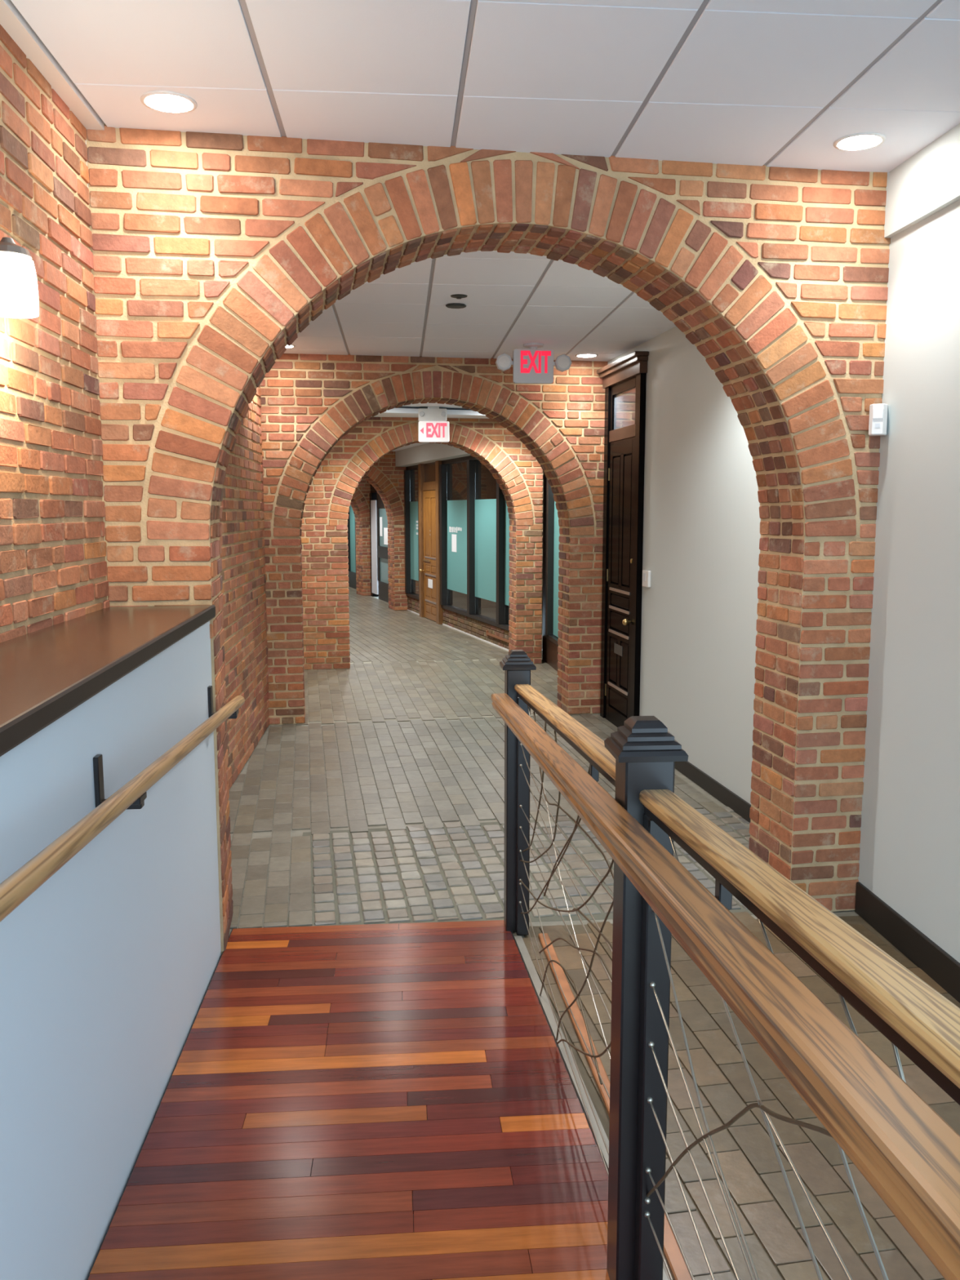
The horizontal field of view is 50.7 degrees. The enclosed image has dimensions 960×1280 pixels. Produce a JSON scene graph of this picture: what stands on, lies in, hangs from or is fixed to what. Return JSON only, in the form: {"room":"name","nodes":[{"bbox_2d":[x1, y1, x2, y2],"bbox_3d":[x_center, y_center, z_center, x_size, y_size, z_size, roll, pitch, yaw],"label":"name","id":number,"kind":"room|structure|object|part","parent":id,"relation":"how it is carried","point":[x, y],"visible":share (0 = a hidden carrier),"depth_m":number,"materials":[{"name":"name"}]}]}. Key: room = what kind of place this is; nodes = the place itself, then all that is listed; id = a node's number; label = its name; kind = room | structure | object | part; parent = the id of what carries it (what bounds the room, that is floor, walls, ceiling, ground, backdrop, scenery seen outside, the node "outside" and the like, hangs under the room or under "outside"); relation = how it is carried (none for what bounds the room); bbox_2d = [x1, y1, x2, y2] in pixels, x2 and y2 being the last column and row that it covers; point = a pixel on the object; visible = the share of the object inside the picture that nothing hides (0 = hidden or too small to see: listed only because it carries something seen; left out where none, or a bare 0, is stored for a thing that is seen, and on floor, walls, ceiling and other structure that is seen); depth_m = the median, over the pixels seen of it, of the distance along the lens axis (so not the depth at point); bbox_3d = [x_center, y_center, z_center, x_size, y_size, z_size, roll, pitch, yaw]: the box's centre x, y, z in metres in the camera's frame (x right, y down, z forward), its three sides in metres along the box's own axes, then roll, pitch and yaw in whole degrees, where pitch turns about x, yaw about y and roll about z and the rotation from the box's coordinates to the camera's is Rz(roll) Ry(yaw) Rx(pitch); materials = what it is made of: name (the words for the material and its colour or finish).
{"room":"building corridor","nodes":[
{"label":"building corridor","id":0,"kind":"room"},
{"bbox_2d":[0,620,221,1279],"bbox_3d":[-0.856,0.870,1.720,0.090,1.355,4.516,-1,7,-6],"label":"wall","id":1,"kind":"structure","parent":0,"point":[108,967],"depth_m":2.29,"materials":[{"name":"white paint"}]},
{"bbox_2d":[0,604,215,756],"bbox_3d":[-0.982,0.177,1.621,0.477,0.047,4.514,-1,7,-4],"label":"ledge","id":2,"kind":"object","parent":1,"relation":"on","point":[46,673],"visible":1,"depth_m":2.51,"materials":[{"name":"brown wood"}]},
{"bbox_2d":[0,685,244,922],"bbox_3d":[-0.770,0.376,1.800,0.113,0.361,4.389,-1,7,-6],"label":"handrail","id":3,"kind":"object","parent":1,"relation":"attached to","point":[17,887],"visible":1,"depth_m":2.03,"materials":[{"name":"brown wood"}]},
{"bbox_2d":[0,24,269,789],"bbox_3d":[-1.452,-0.286,3.797,0.131,3.120,8.810,-1,7,-4],"label":"wall","id":4,"kind":"structure","parent":0,"point":[53,565],"depth_m":3.28,"materials":[{"name":"brick"}]},
{"bbox_2d":[0,236,39,318],"bbox_3d":[-1.242,-0.959,2.671,0.138,0.192,0.136,-1,7,-4],"label":"wall sconce","id":5,"kind":"object","parent":4,"relation":"attached to","point":[19,291],"visible":1,"depth_m":2.63,"materials":[{"name":"white glass"}]},
{"bbox_2d":[0,0,104,130],"bbox_3d":[-1.188,-1.542,1.376,0.065,0.042,4.500,-1,7,-4],"label":"trim","id":6,"kind":"structure","parent":4,"relation":"attached to","point":[12,21],"depth_m":3.06,"materials":[{"name":"white plastic"}]},
{"bbox_2d":[351,477,370,595],"bbox_3d":[-3.404,-2.267,20.538,2.400,2.780,0.512,-3,8,-22],"label":"wall","id":7,"kind":"structure","parent":0,"point":[362,531],"depth_m":20.82,"materials":[{"name":"brick"}]},
{"bbox_2d":[350,487,369,524],"bbox_3d":[-3.357,-2.889,20.475,2.260,1.130,0.510,-3,8,-22],"label":"ring","id":8,"kind":"object","parent":7,"relation":"attached to","point":[358,497],"visible":0.15,"depth_m":20.66,"materials":[{"name":"brick"}]},
{"bbox_2d":[87,920,667,1279],"bbox_3d":[-0.200,1.376,2.113,1.354,0.286,4.474,-1,7,-4],"label":"floor","id":9,"kind":"structure","parent":0,"point":[391,1101],"depth_m":2.74,"materials":[{"name":"brown wood"}]},
{"bbox_2d":[490,649,959,1279],"bbox_3d":[0.310,0.750,2.015,0.196,1.517,4.551,-1,7,-4],"label":"railing","id":10,"kind":"object","parent":9,"relation":"on","point":[908,1154],"visible":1,"depth_m":1.47,"materials":[{"name":"brown wood"}]},
{"bbox_3d":[0.154,0.666,4.224,0.097,1.113,0.097,-1,7,-4],"label":"post","id":11,"kind":"part","parent":10,"relation":"part of","materials":[{"name":"black metal"}]},
{"bbox_3d":[0.252,0.244,3.087,0.067,0.182,2.058,-1,7,-4],"label":"rail","id":12,"kind":"part","parent":10,"relation":"part of","materials":[{"name":"brown wood"}]},
{"bbox_3d":[0.252,0.267,3.090,0.046,0.178,2.058,-1,7,-4],"label":"rail plate","id":13,"kind":"part","parent":10,"relation":"part of","materials":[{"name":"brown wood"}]},
{"bbox_3d":[0.326,0.861,2.083,0.097,1.281,0.097,-1,7,-4],"label":"post","id":14,"kind":"part","parent":10,"relation":"part of","materials":[{"name":"black metal"}]},
{"bbox_3d":[0.421,0.355,0.926,0.067,0.183,2.078,-1,7,-4],"label":"rail","id":15,"kind":"part","parent":10,"relation":"part of","materials":[{"name":"brown wood"}]},
{"bbox_3d":[0.421,0.378,0.929,0.046,0.180,2.078,-1,7,-4],"label":"rail plate","id":16,"kind":"part","parent":10,"relation":"part of","materials":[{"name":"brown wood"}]},
{"bbox_2d":[364,451,407,610],"bbox_3d":[-2.591,-1.884,17.560,2.600,2.780,0.512,-2,8,-17],"label":"wall","id":17,"kind":"structure","parent":0,"point":[397,598],"depth_m":17.73,"materials":[{"name":"brick"}]},
{"bbox_2d":[369,484,388,602],"bbox_3d":[-1.773,-2.107,19.373,0.190,2.760,2.910,-2,8,-17],"label":"door","id":18,"kind":"structure","parent":17,"relation":"in","point":[378,517],"depth_m":19.95,"materials":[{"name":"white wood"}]},
{"bbox_3d":[-2.106,-1.865,20.351,0.060,1.870,0.500,-2,8,-17],"label":"post","id":19,"kind":"part","parent":18,"relation":"part of","materials":[{"name":"white paint"}]},
{"bbox_3d":[-1.758,-1.761,19.269,0.050,2.100,1.720,-2,8,-17],"label":"frame","id":20,"kind":"part","parent":18,"relation":"part of","materials":[{"name":"grey"}]},
{"bbox_3d":[-1.748,-1.789,19.248,0.008,1.440,1.480,-2,8,-17],"label":"pane","id":21,"kind":"part","parent":18,"relation":"part of","materials":[{"name":"clear glass"}]},
{"bbox_2d":[362,465,404,524],"bbox_3d":[-2.524,-2.591,17.489,2.400,1.200,0.511,-2,8,-17],"label":"ring","id":22,"kind":"object","parent":17,"relation":"attached to","point":[373,473],"visible":0.27,"depth_m":17.57,"materials":[{"name":"brick"}]},
{"bbox_2d":[300,417,542,670],"bbox_3d":[-0.682,-1.136,11.429,2.760,2.860,0.392,-1,7,-10],"label":"wall","id":23,"kind":"structure","parent":0,"point":[324,547],"depth_m":11.19,"materials":[{"name":"brick"}]},
{"bbox_2d":[328,422,533,526],"bbox_3d":[-0.553,-1.855,11.356,2.290,1.145,0.391,-1,7,-9],"label":"arch","id":24,"kind":"object","parent":23,"relation":"attached to","point":[371,453],"visible":0.9,"depth_m":11.16,"materials":[{"name":"brick"}]},
{"bbox_2d":[370,408,488,451],"bbox_3d":[-2.861,-3.336,17.913,3.600,0.050,15.400,-2,8,-17],"label":"ceiling","id":25,"kind":"structure","parent":0,"point":[394,412],"depth_m":10.78,"materials":[{"name":"white tile"}]},
{"bbox_2d":[394,402,471,410],"bbox_3d":[-0.391,-2.374,9.878,3.000,0.050,3.000,-1,7,-4],"label":"ceiling","id":26,"kind":"structure","parent":0,"point":[417,406],"depth_m":10.54,"materials":[{"name":"white tile"}]},
{"bbox_2d":[417,406,448,442],"bbox_3d":[-0.484,-2.261,10.619,0.322,0.362,0.090,-1,7,-4],"label":"exit sign","id":27,"kind":"object","parent":26,"relation":"hanging from","point":[433,426],"visible":1,"depth_m":10.59,"materials":[{"name":"white plastic"}]},
{"bbox_2d":[259,353,607,724],"bbox_3d":[-0.382,-0.838,8.561,2.930,3.000,0.373,-1,7,-10],"label":"wall","id":28,"kind":"structure","parent":0,"point":[298,390],"depth_m":8.32,"materials":[{"name":"brick"}]},
{"bbox_2d":[272,370,594,537],"bbox_3d":[-0.377,-1.542,8.469,2.680,1.340,0.370,-1,7,-10],"label":"arch","id":29,"kind":"object","parent":28,"relation":"attached to","point":[370,398],"visible":0.99,"depth_m":8.25,"materials":[{"name":"brick"}]},
{"bbox_2d":[407,470,543,651],"bbox_3d":[1.431,-1.386,13.607,2.730,2.800,9.800,-2,8,-17],"label":"wall","id":30,"kind":"structure","parent":0,"point":[491,634],"depth_m":14.29,"materials":[{"name":"brick"}]},
{"bbox_2d":[404,464,419,599],"bbox_3d":[-1.090,-1.832,17.221,0.150,2.238,1.140,-2,8,-17],"label":"window","id":31,"kind":"structure","parent":30,"relation":"in","point":[411,474],"depth_m":17.51,"materials":[{"name":"grey"}]},
{"bbox_3d":[-1.075,-2.912,17.087,0.100,0.060,1.140,-2,8,-17],"label":"head frame","id":32,"kind":"part","parent":31,"relation":"part of","materials":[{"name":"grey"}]},
{"bbox_3d":[-1.074,-1.826,17.222,0.008,2.130,0.900,-2,8,-17],"label":"pane","id":33,"kind":"part","parent":31,"relation":"part of","materials":[{"name":"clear glass"}]},
{"bbox_2d":[417,460,443,624],"bbox_3d":[-0.765,-1.625,16.093,0.219,2.640,1.360,-2,8,-17],"label":"door","id":34,"kind":"structure","parent":30,"relation":"in","point":[430,607],"depth_m":16.15,"materials":[{"name":"brown wood"}]},
{"bbox_3d":[-0.839,-1.812,16.252,0.010,0.922,0.282,-2,8,-17],"label":"panel","id":35,"kind":"part","parent":34,"relation":"part of","materials":[{"name":"brown wood"}]},
{"bbox_3d":[-0.839,-0.508,16.419,0.010,0.132,0.282,-2,8,-17],"label":"panel","id":36,"kind":"part","parent":34,"relation":"part of","materials":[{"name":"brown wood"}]},
{"bbox_3d":[-0.839,-0.865,16.373,0.010,0.332,0.282,-2,8,-17],"label":"panel","id":37,"kind":"part","parent":34,"relation":"part of","materials":[{"name":"brown wood"}]},
{"bbox_3d":[-0.839,-1.152,16.336,0.010,0.112,0.282,-2,8,-17],"label":"panel","id":38,"kind":"part","parent":34,"relation":"part of","materials":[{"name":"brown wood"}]},
{"bbox_3d":[-0.749,-2.668,15.974,0.020,0.340,0.940,-2,8,-17],"label":"transom panel","id":39,"kind":"part","parent":34,"relation":"part of","materials":[{"name":"brown wood"}]},
{"bbox_3d":[-0.790,-0.612,16.215,0.009,0.026,0.720,-2,8,-17],"label":"moulding","id":40,"kind":"part","parent":34,"relation":"part of","materials":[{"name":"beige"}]},
{"bbox_3d":[-0.790,-1.034,16.161,0.009,0.026,0.720,-2,8,-17],"label":"moulding","id":41,"kind":"part","parent":34,"relation":"part of","materials":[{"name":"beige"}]},
{"bbox_3d":[-0.790,-1.307,16.126,0.009,0.026,0.720,-2,8,-17],"label":"moulding","id":42,"kind":"part","parent":34,"relation":"part of","materials":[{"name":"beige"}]},
{"bbox_3d":[-0.728,-1.767,15.902,0.010,0.922,0.282,-2,8,-17],"label":"panel","id":43,"kind":"part","parent":34,"relation":"part of","materials":[{"name":"brown wood"}]},
{"bbox_3d":[-0.728,-0.463,16.069,0.010,0.132,0.282,-2,8,-17],"label":"panel","id":44,"kind":"part","parent":34,"relation":"part of","materials":[{"name":"brown wood"}]},
{"bbox_3d":[-0.728,-0.820,16.023,0.010,0.332,0.282,-2,8,-17],"label":"panel","id":45,"kind":"part","parent":34,"relation":"part of","materials":[{"name":"brown wood"}]},
{"bbox_3d":[-0.728,-1.107,15.986,0.010,0.112,0.282,-2,8,-17],"label":"panel","id":46,"kind":"part","parent":34,"relation":"part of","materials":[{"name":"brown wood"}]},
{"bbox_2d":[395,442,470,466],"bbox_3d":[-0.408,-2.762,14.670,0.300,0.258,6.050,-2,8,-17],"label":"ceiling","id":47,"kind":"structure","parent":30,"relation":"attached to","point":[428,452],"depth_m":15.49,"materials":[{"name":"grey paint"}]},
{"bbox_2d":[439,455,509,631],"bbox_3d":[0.028,-1.379,13.702,0.150,2.238,3.820,-2,8,-17],"label":"window","id":48,"kind":"structure","parent":30,"relation":"in","point":[474,520],"depth_m":13.99,"materials":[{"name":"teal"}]},
{"bbox_3d":[-0.298,-1.512,14.779,0.008,2.130,1.335,-2,8,-17],"label":"pane","id":49,"kind":"part","parent":48,"relation":"part of","materials":[{"name":"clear glass"}]},
{"bbox_3d":[0.043,-2.460,13.568,0.100,0.060,3.820,-2,8,-17],"label":"head frame","id":50,"kind":"part","parent":48,"relation":"part of","materials":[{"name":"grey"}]},
{"bbox_3d":[0.113,-1.345,13.485,0.008,2.130,1.180,-2,8,-17],"label":"pane","id":51,"kind":"part","parent":48,"relation":"part of","materials":[{"name":"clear glass"}]},
{"bbox_3d":[0.450,-1.209,12.425,0.008,2.130,0.840,-2,8,-17],"label":"pane","id":52,"kind":"part","parent":48,"relation":"part of","materials":[{"name":"clear glass"}]},
{"bbox_2d":[542,471,559,671],"bbox_3d":[0.957,-0.979,10.318,0.160,2.830,3.100,-1,7,-6],"label":"window","id":53,"kind":"structure","parent":30,"relation":"in","point":[551,527],"depth_m":11.38,"materials":[{"name":"teal glass"}]},
{"bbox_3d":[0.976,-0.951,10.146,0.120,2.220,2.750,-1,7,-6],"label":"sill frame","id":54,"kind":"part","parent":53,"relation":"part of","materials":[{"name":"grey"}]},
{"bbox_2d":[284,250,675,361],"bbox_3d":[-0.061,-2.069,6.252,3.090,0.061,4.300,-1,7,-4],"label":"ceiling","id":55,"kind":"structure","parent":0,"point":[513,300],"depth_m":6.36,"materials":[{"name":"grey"}]},
{"bbox_2d":[285,344,295,347],"bbox_3d":[-1.481,-2.211,7.619,0.181,0.010,0.181,-1,7,-4],"label":"recessed light","id":56,"kind":"object","parent":55,"relation":"in","point":[291,345],"visible":0.33,"depth_m":7.62,"materials":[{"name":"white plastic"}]},
{"bbox_2d":[445,302,466,308],"bbox_3d":[-0.144,-2.010,6.091,0.124,0.016,0.095,-1,7,-4],"label":"smoke detector","id":57,"kind":"object","parent":55,"relation":"attached to","point":[454,305],"visible":1,"depth_m":6.07,"materials":[{"name":"grey plastic"}]},
{"bbox_2d":[450,293,467,298],"bbox_3d":[-0.122,-1.978,5.845,0.100,0.017,0.098,-1,7,-4],"label":"sprinkler head","id":58,"kind":"object","parent":55,"relation":"attached to","point":[455,295],"visible":1,"depth_m":5.82},
{"bbox_2d":[495,342,571,383],"bbox_3d":[0.399,-2.066,7.579,0.568,0.285,0.150,-1,7,-4],"label":"exit sign","id":59,"kind":"object","parent":55,"relation":"hanging from","point":[532,365],"visible":1,"depth_m":7.55,"materials":[{"name":"white plastic"}]},
{"bbox_2d":[575,353,598,357],"bbox_3d":[0.852,-2.271,8.089,0.181,0.010,0.181,-1,7,-4],"label":"recessed light","id":60,"kind":"object","parent":55,"relation":"in","point":[580,355],"visible":1,"depth_m":8.06,"materials":[{"name":"white plastic"}]},
{"bbox_2d":[10,0,959,172],"bbox_3d":[0.345,-1.593,1.613,3.030,0.061,4.740,-1,7,-4],"label":"ceiling","id":61,"kind":"structure","parent":0,"point":[769,83],"depth_m":3.14,"materials":[{"name":"grey"}]},
{"bbox_2d":[140,90,197,113],"bbox_3d":[-1.034,-1.785,3.368,0.181,0.010,0.181,-1,7,-4],"label":"recessed light","id":62,"kind":"object","parent":61,"relation":"in","point":[164,101],"visible":1,"depth_m":3.35,"materials":[{"name":"white plastic"}]},
{"bbox_2d":[833,132,885,151],"bbox_3d":[1.397,-1.832,3.728,0.181,0.010,0.181,-1,7,-4],"label":"recessed light","id":63,"kind":"object","parent":61,"relation":"in","point":[864,140],"visible":1,"depth_m":3.71,"materials":[{"name":"white plastic"}]},
{"bbox_2d":[85,123,890,954],"bbox_3d":[0.113,-0.343,4.236,3.130,3.120,0.433,-1,7,-10],"label":"wall","id":64,"kind":"structure","parent":0,"point":[178,218],"depth_m":4.01,"materials":[{"name":"brick"}]},
{"bbox_2d":[146,158,856,541],"bbox_3d":[0.133,-1.138,4.135,2.874,1.437,0.431,-1,7,-9],"label":"arch","id":65,"kind":"object","parent":64,"relation":"attached to","point":[378,217],"visible":0.94,"depth_m":3.90,"materials":[{"name":"brick"}]},
{"bbox_2d":[228,586,959,1279],"bbox_3d":[-0.886,0.275,11.876,9.591,0.066,29.372,-1,7,-4],"label":"floor","id":66,"kind":"structure","parent":0,"point":[757,1188],"depth_m":4.83,"materials":[{"name":"grey tile"}]},
{"bbox_2d":[537,933,691,1279],"bbox_3d":[0.492,1.497,2.092,0.040,0.017,4.282,-1,7,-6],"label":"floor strip","id":67,"kind":"object","parent":66,"relation":"on","point":[673,1255],"visible":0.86,"depth_m":3.21,"materials":[{"name":"brown wood"}]},
{"bbox_2d":[607,326,760,804],"bbox_3d":[1.412,-0.606,6.755,0.153,3.000,4.208,-1,7,-8],"label":"wall","id":68,"kind":"structure","parent":0,"point":[702,535],"depth_m":6.47,"materials":[{"name":"grey paint"}]},
{"bbox_2d":[596,351,648,727],"bbox_3d":[1.101,-0.726,8.062,0.110,2.905,1.060,-1,7,-9],"label":"door","id":69,"kind":"structure","parent":68,"relation":"in","point":[624,379],"depth_m":7.99,"materials":[{"name":"black wood"}]},
{"bbox_3d":[1.102,0.166,8.333,0.010,0.367,0.217,-1,7,-9],"label":"panel","id":70,"kind":"part","parent":69,"relation":"part of","materials":[{"name":"black wood"}]},
{"bbox_3d":[1.102,-0.967,8.187,0.010,1.022,0.217,-1,7,-9],"label":"panel","id":71,"kind":"part","parent":69,"relation":"part of","materials":[{"name":"black wood"}]},
{"bbox_3d":[1.115,0.392,8.208,0.009,0.022,0.550,-1,7,-9],"label":"moulding","id":72,"kind":"part","parent":69,"relation":"part of","materials":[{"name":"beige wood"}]},
{"bbox_3d":[1.117,0.078,8.178,0.003,0.080,0.220,-1,7,-9],"label":"plate","id":73,"kind":"part","parent":69,"relation":"part of","materials":[{"name":"grey metal"}]},
{"bbox_3d":[1.125,0.505,8.224,0.010,0.152,0.522,-1,7,-9],"label":"panel","id":74,"kind":"part","parent":69,"relation":"part of","materials":[{"name":"black wood"}]},
{"bbox_3d":[1.115,-0.048,8.152,0.009,0.022,0.550,-1,7,-9],"label":"moulding","id":75,"kind":"part","parent":69,"relation":"part of","materials":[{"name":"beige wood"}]},
{"bbox_3d":[1.115,-0.243,8.127,0.009,0.022,0.550,-1,7,-9],"label":"moulding","id":76,"kind":"part","parent":69,"relation":"part of","materials":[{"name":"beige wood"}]},
{"bbox_3d":[1.115,-0.392,8.107,0.009,0.022,0.550,-1,7,-9],"label":"moulding","id":77,"kind":"part","parent":69,"relation":"part of","materials":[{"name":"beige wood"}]},
{"bbox_3d":[1.125,-0.139,8.141,0.010,0.142,0.522,-1,7,-9],"label":"panel","id":78,"kind":"part","parent":69,"relation":"part of","materials":[{"name":"black wood"}]},
{"bbox_3d":[1.125,-0.305,8.120,0.010,0.097,0.522,-1,7,-9],"label":"panel","id":79,"kind":"part","parent":69,"relation":"part of","materials":[{"name":"black wood"}]},
{"bbox_3d":[1.098,-2.093,7.886,0.105,0.150,1.060,-1,7,-9],"label":"head crown","id":80,"kind":"part","parent":69,"relation":"part of","materials":[{"name":"brown wood"}]},
{"bbox_3d":[1.135,-1.843,7.924,0.030,0.355,0.740,-1,7,-9],"label":"transom frame","id":81,"kind":"part","parent":69,"relation":"part of","materials":[{"name":"black wood"}]},
{"bbox_3d":[1.148,0.205,8.034,0.010,0.367,0.217,-1,7,-9],"label":"panel","id":82,"kind":"part","parent":69,"relation":"part of","materials":[{"name":"black wood"}]},
{"bbox_3d":[1.140,-1.806,7.929,0.004,0.280,0.620,-1,7,-9],"label":"transom pane","id":83,"kind":"part","parent":69,"relation":"part of","materials":[{"name":"clear glass"}]},
{"bbox_3d":[1.134,-0.138,7.821,0.072,0.052,0.052,-1,7,-4],"label":"knob","id":84,"kind":"part","parent":69,"relation":"part of","materials":[{"name":"gold metal"}]},
{"bbox_3d":[1.148,-0.928,7.888,0.010,1.022,0.217,-1,7,-9],"label":"panel","id":85,"kind":"part","parent":69,"relation":"part of","materials":[{"name":"black wood"}]},
{"bbox_2d":[642,569,650,587],"bbox_3d":[1.232,-0.454,7.495,0.024,0.120,0.140,-1,7,-9],"label":"light switch","id":86,"kind":"object","parent":68,"relation":"attached to","point":[646,574],"visible":1,"depth_m":7.46,"materials":[{"name":"white plastic"}]},
{"bbox_2d":[675,760,751,822],"bbox_3d":[1.445,0.913,6.307,0.014,0.100,2.920,-1,7,-9],"label":"baseboard","id":87,"kind":"structure","parent":68,"relation":"attached to","point":[740,806],"depth_m":6.23,"materials":[{"name":"black"}]},
{"bbox_2d":[857,200,959,963],"bbox_3d":[1.910,-0.055,2.000,0.120,3.120,4.670,-1,7,-4],"label":"wall","id":88,"kind":"structure","parent":0,"point":[909,845],"depth_m":3.93,"materials":[{"name":"grey paint"}]},
{"bbox_2d":[868,403,888,435],"bbox_3d":[1.630,-0.901,4.145,0.068,0.124,0.079,3,8,23],"label":"detector","id":89,"kind":"object","parent":88,"relation":"attached to","point":[877,424],"visible":1,"depth_m":4.11,"materials":[{"name":"white plastic"}]},
{"bbox_2d":[854,881,959,1003],"bbox_3d":[1.845,1.427,2.170,0.015,0.136,4.640,-1,7,-4],"label":"baseboard","id":90,"kind":"structure","parent":88,"relation":"attached to","point":[921,950],"depth_m":3.98,"materials":[{"name":"black"}]},
{"bbox_2d":[884,123,959,238],"bbox_3d":[1.837,-1.465,1.803,0.028,0.254,4.650,-1,7,-4],"label":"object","id":91,"kind":"structure","parent":88,"relation":"attached to","point":[927,182],"depth_m":3.80,"materials":[{"name":"grey paint"}]},
{"bbox_3d":[-4.507,-2.779,24.597,3.920,2.760,0.997,-1,7,-4],"label":"wall","id":92,"kind":"structure","parent":0,"visible":0},
{"bbox_2d":[346,504,356,589],"bbox_3d":[-2.880,-2.563,22.922,0.150,2.760,4.100,-2,8,-17],"label":"window","id":93,"kind":"structure","parent":92,"relation":"in","point":[351,521],"depth_m":23.01,"materials":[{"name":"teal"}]},
{"bbox_3d":[-2.880,-2.464,22.935,0.030,1.840,4.100,-2,8,-17],"label":"pane","id":94,"kind":"part","parent":93,"relation":"part of","materials":[{"name":"teal glass"}]}
]}

